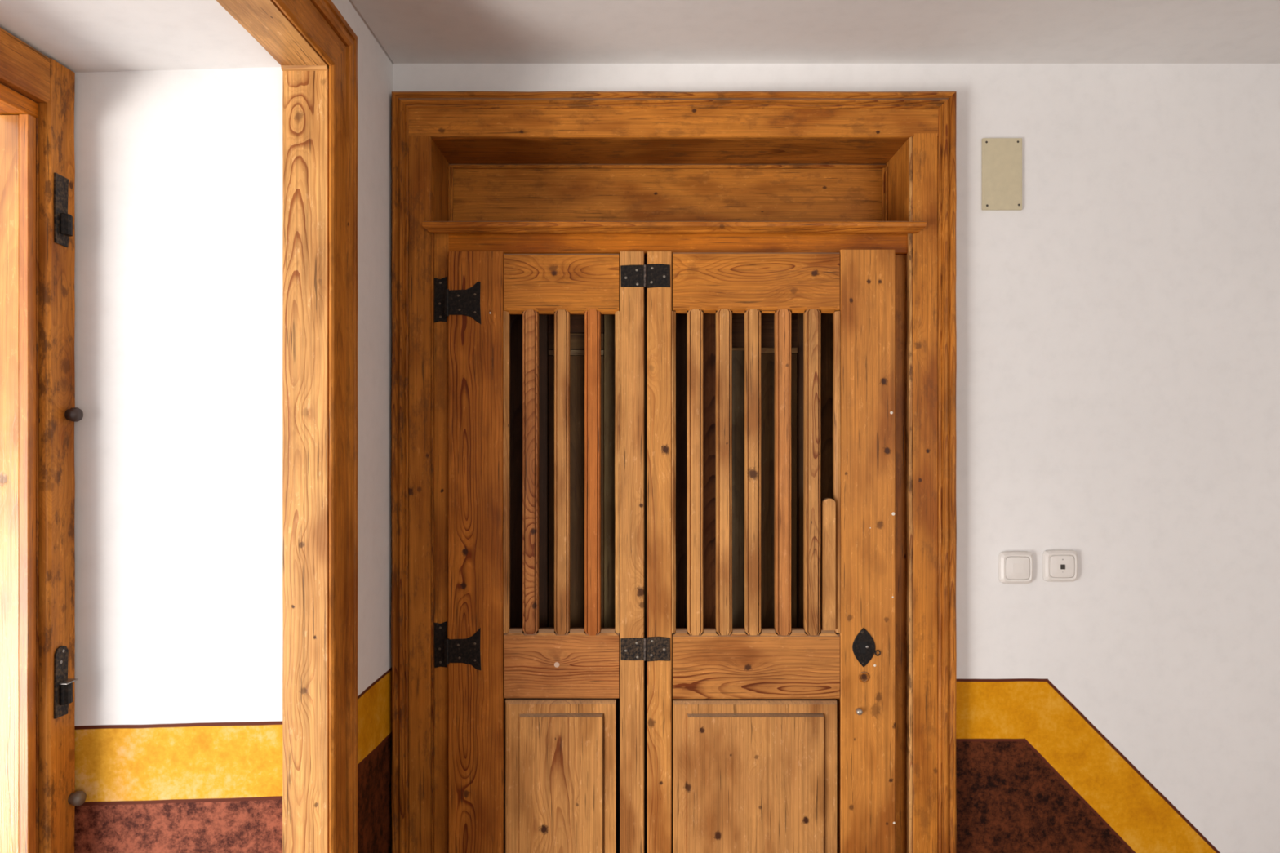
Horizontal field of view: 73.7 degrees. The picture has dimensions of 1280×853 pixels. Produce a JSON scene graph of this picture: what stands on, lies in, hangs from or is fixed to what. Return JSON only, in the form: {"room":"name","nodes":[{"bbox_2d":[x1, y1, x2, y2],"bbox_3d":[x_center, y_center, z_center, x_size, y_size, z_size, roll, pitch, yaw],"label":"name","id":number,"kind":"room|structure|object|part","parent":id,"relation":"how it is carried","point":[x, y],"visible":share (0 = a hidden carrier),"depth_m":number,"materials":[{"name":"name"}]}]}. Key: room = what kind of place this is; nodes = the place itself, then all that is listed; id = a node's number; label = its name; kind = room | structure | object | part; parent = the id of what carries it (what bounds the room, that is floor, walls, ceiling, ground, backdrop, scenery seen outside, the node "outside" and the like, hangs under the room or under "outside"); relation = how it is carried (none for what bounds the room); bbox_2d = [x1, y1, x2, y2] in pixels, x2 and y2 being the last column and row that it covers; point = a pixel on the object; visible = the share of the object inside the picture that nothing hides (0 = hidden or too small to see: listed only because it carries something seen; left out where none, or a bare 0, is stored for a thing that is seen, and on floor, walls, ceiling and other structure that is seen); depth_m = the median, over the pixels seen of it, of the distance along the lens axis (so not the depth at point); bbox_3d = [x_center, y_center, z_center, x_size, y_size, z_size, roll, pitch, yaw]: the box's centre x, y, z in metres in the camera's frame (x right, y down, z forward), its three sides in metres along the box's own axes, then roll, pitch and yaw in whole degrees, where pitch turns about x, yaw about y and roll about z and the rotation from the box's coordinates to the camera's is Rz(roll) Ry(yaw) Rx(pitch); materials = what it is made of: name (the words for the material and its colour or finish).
{"room":"hallway","nodes":[
{"label":"hallway","id":0,"kind":"room"},
{"bbox_2d":[0,0,392,852],"bbox_3d":[-0.875,0.335,-0.290,0.591,2.570,4.620,0,0,0],"label":"wall","id":1,"kind":"structure","parent":0,"point":[178,107],"depth_m":1.56,"materials":[{"name":"white paint"}]},
{"bbox_2d":[0,26,86,852],"bbox_3d":[-1.052,0.489,0.843,0.114,2.253,1.393,0,0,0],"label":"door frame","id":2,"kind":"structure","parent":1,"relation":"in","point":[33,83],"depth_m":1.48,"materials":[{"name":"brown wood"}]},
{"bbox_3d":[-1.067,-0.543,0.842,0.066,0.027,1.253,0,0,0],"label":"head rail","id":3,"kind":"part","parent":2,"relation":"part of","materials":[{"name":"brown wood"}]},
{"bbox_2d":[0,114,39,852],"bbox_3d":[-1.222,0.540,1.459,0.376,2.136,0.030,0,0,0],"label":"door","id":4,"kind":"structure","parent":2,"relation":"attached to","point":[17,132],"depth_m":1.45,"materials":[{"name":"brown wood"}]},
{"bbox_3d":[-1.206,0.540,1.454,0.308,2.136,0.018,0,0,0],"label":"panel","id":5,"kind":"part","parent":4,"relation":"part of","materials":[{"name":"brown wood"}]},
{"bbox_3d":[-1.062,0.490,1.504,0.093,2.252,0.070,0,0,0],"label":"frame post","id":6,"kind":"part","parent":2,"relation":"part of","materials":[{"name":"brown wood"}]},
{"bbox_3d":[-1.015,0.447,1.497,0.003,0.124,0.034,0,0,0],"label":"pintle plate","id":7,"kind":"part","parent":2,"relation":"part of","materials":[{"name":"metal"}]},
{"bbox_3d":[-1.015,-0.379,1.497,0.003,0.123,0.034,0,0,0],"label":"pintle plate","id":8,"kind":"part","parent":2,"relation":"part of","materials":[{"name":"metal"}]},
{"bbox_2d":[59,682,72,705],"bbox_3d":[-1.011,0.469,1.502,0.019,0.036,0.025,0,0,0],"label":"latch","id":9,"kind":"object","parent":2,"relation":"attached to","point":[65,688],"depth_m":1.49,"materials":[{"name":"black metal"}]},
{"bbox_2d":[59,213,72,236],"bbox_3d":[-1.011,-0.355,1.502,0.019,0.036,0.025,0,0,0],"label":"latch","id":10,"kind":"object","parent":2,"relation":"attached to","point":[65,219],"depth_m":1.49,"materials":[{"name":"black metal"}]},
{"bbox_2d":[216,0,358,852],"bbox_3d":[-0.597,0.426,0.844,0.098,2.380,1.650,0,0,0],"label":"door frame","id":11,"kind":"structure","parent":1,"relation":"attached to","point":[315,48],"depth_m":1.54,"materials":[{"name":"brown wood"}]},
{"bbox_3d":[-0.564,-0.707,0.844,0.030,0.114,1.649,0,0,0],"label":"head casing","id":12,"kind":"part","parent":11,"relation":"part of","materials":[{"name":"brown wood"}]},
{"bbox_3d":[-0.564,0.426,1.603,0.030,2.379,0.132,0,0,0],"label":"casing","id":13,"kind":"part","parent":11,"relation":"part of","materials":[{"name":"brown wood"}]},
{"bbox_2d":[348,0,1279,64],"bbox_3d":[1.236,-0.899,-0.340,3.629,0.103,4.720,0,0,0],"label":"ceiling","id":14,"kind":"structure","parent":0,"point":[406,31],"depth_m":1.83,"materials":[{"name":"paint"}]},
{"bbox_2d":[392,63,1279,852],"bbox_3d":[0.961,0.335,2.175,4.279,2.570,0.350,0,0,0],"label":"wall","id":15,"kind":"structure","parent":0,"point":[1117,376],"depth_m":2.00,"materials":[{"name":"white paint"}]},
{"bbox_2d":[434,249,895,852],"bbox_3d":[0.078,0.600,2.027,1.160,2.032,0.166,0,0,0],"label":"door","id":16,"kind":"structure","parent":15,"relation":"in","point":[672,477],"depth_m":1.96,"materials":[{"name":"brown wood"}]},
{"bbox_3d":[-0.465,0.507,1.986,0.030,0.109,0.003,0,0,0],"label":"hinge plate","id":17,"kind":"part","parent":16,"relation":"part of","materials":[{"name":"black metal"}]},
{"bbox_3d":[-0.465,-0.295,1.986,0.030,0.107,0.003,0,0,0],"label":"hinge plate","id":18,"kind":"part","parent":16,"relation":"part of","materials":[{"name":"black metal"}]},
{"bbox_3d":[-0.182,0.965,1.960,0.254,0.674,0.032,0,0,0],"label":"raised panel","id":19,"kind":"part","parent":16,"relation":"part of","materials":[{"name":"brown wood"}]},
{"bbox_3d":[-0.180,-0.330,1.970,0.264,0.134,0.028,0,0,0],"label":"rail","id":20,"kind":"part","parent":16,"relation":"part of","materials":[{"name":"brown wood"}]},
{"bbox_3d":[-0.180,0.550,1.971,0.263,0.150,0.028,0,0,0],"label":"rail","id":21,"kind":"part","parent":16,"relation":"part of","materials":[{"name":"brown wood"}]},
{"bbox_3d":[-0.154,-0.178,2.059,0.132,0.012,0.018,0,0,0],"label":"backing rail","id":22,"kind":"part","parent":16,"relation":"part of","materials":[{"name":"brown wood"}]},
{"bbox_3d":[-0.154,-0.205,2.067,0.133,0.039,0.018,0,0,0],"label":"backing rail","id":23,"kind":"part","parent":16,"relation":"part of","materials":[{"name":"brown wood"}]},
{"bbox_3d":[-0.155,-0.289,2.077,0.133,0.124,0.018,0,0,0],"label":"backing rail","id":24,"kind":"part","parent":16,"relation":"part of","materials":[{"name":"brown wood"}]},
{"bbox_3d":[0.043,0.510,1.955,0.054,0.057,0.002,0,0,0],"label":"hinge plate","id":25,"kind":"part","parent":16,"relation":"part of","materials":[{"name":"metal"}]},
{"bbox_3d":[0.043,-0.345,1.955,0.054,0.056,0.002,0,0,0],"label":"hinge plate","id":26,"kind":"part","parent":16,"relation":"part of","materials":[{"name":"black metal"}]},
{"bbox_3d":[0.264,0.966,1.960,0.376,0.673,0.032,0,0,0],"label":"raised panel","id":27,"kind":"part","parent":16,"relation":"part of","materials":[{"name":"brown wood"}]},
{"bbox_3d":[0.267,-0.333,1.970,0.383,0.134,0.028,0,0,0],"label":"rail","id":28,"kind":"part","parent":16,"relation":"part of","materials":[{"name":"brown wood"}]},
{"bbox_3d":[0.267,0.552,1.970,0.384,0.149,0.028,0,0,0],"label":"rail","id":29,"kind":"part","parent":16,"relation":"part of","materials":[{"name":"brown wood"}]},
{"bbox_3d":[0.298,-0.183,2.061,0.162,0.012,0.018,0,0,0],"label":"backing rail","id":30,"kind":"part","parent":16,"relation":"part of","materials":[{"name":"brown wood"}]},
{"bbox_3d":[0.300,-0.271,2.077,0.163,0.160,0.018,0,0,0],"label":"backing rail","id":31,"kind":"part","parent":16,"relation":"part of","materials":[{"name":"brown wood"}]},
{"bbox_2d":[391,91,956,852],"bbox_3d":[0.078,0.422,2.066,1.301,2.388,0.244,0,0,0],"label":"door frame","id":32,"kind":"structure","parent":15,"relation":"attached to","point":[508,172],"depth_m":1.97,"materials":[{"name":"brown wood"}]},
{"bbox_3d":[-0.554,0.422,1.980,0.038,2.387,0.040,0,0,0],"label":"moulding","id":33,"kind":"part","parent":32,"relation":"part of","materials":[{"name":"brown wood"}]},
{"bbox_3d":[-0.463,0.581,2.016,0.036,2.070,0.059,0,0,0],"label":"post","id":34,"kind":"part","parent":32,"relation":"part of","materials":[{"name":"brown wood"}]},
{"bbox_3d":[0.070,-0.572,2.178,1.147,0.235,0.021,0,0,0],"label":"transom panel","id":35,"kind":"part","parent":32,"relation":"part of","materials":[{"name":"brown wood"}]},
{"bbox_3d":[0.078,-0.753,1.980,1.299,0.038,0.040,0,0,0],"label":"head moulding","id":36,"kind":"part","parent":32,"relation":"part of","materials":[{"name":"brown wood"}]},
{"bbox_3d":[0.612,0.579,2.025,0.034,2.074,0.041,0,0,0],"label":"post","id":37,"kind":"part","parent":32,"relation":"part of","materials":[{"name":"brown wood"}]},
{"bbox_3d":[0.709,0.422,1.980,0.040,2.387,0.040,0,0,0],"label":"moulding","id":38,"kind":"part","parent":32,"relation":"part of","materials":[{"name":"brown wood"}]},
{"bbox_2d":[982,137,1022,210],"bbox_3d":[0.847,-0.590,1.996,0.093,0.168,0.007,0,0,0],"label":"cover plate","id":39,"kind":"object","parent":15,"relation":"attached to","point":[1002,157],"visible":1,"depth_m":1.99,"materials":[{"name":"beige plastic"}]},
{"bbox_2d":[998,551,1033,583],"bbox_3d":[0.880,0.330,1.992,0.079,0.076,0.015,0,0,0],"label":"light switch","id":40,"kind":"object","parent":15,"relation":"attached to","point":[1014,566],"visible":1,"depth_m":1.99,"materials":[{"name":"white plastic"}]},
{"bbox_2d":[1042,549,1078,582],"bbox_3d":[0.984,0.326,1.992,0.080,0.075,0.016,0,0,0],"label":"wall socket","id":41,"kind":"object","parent":15,"relation":"attached to","point":[1058,566],"visible":1,"depth_m":1.99,"materials":[{"name":"white plastic"}]}
]}

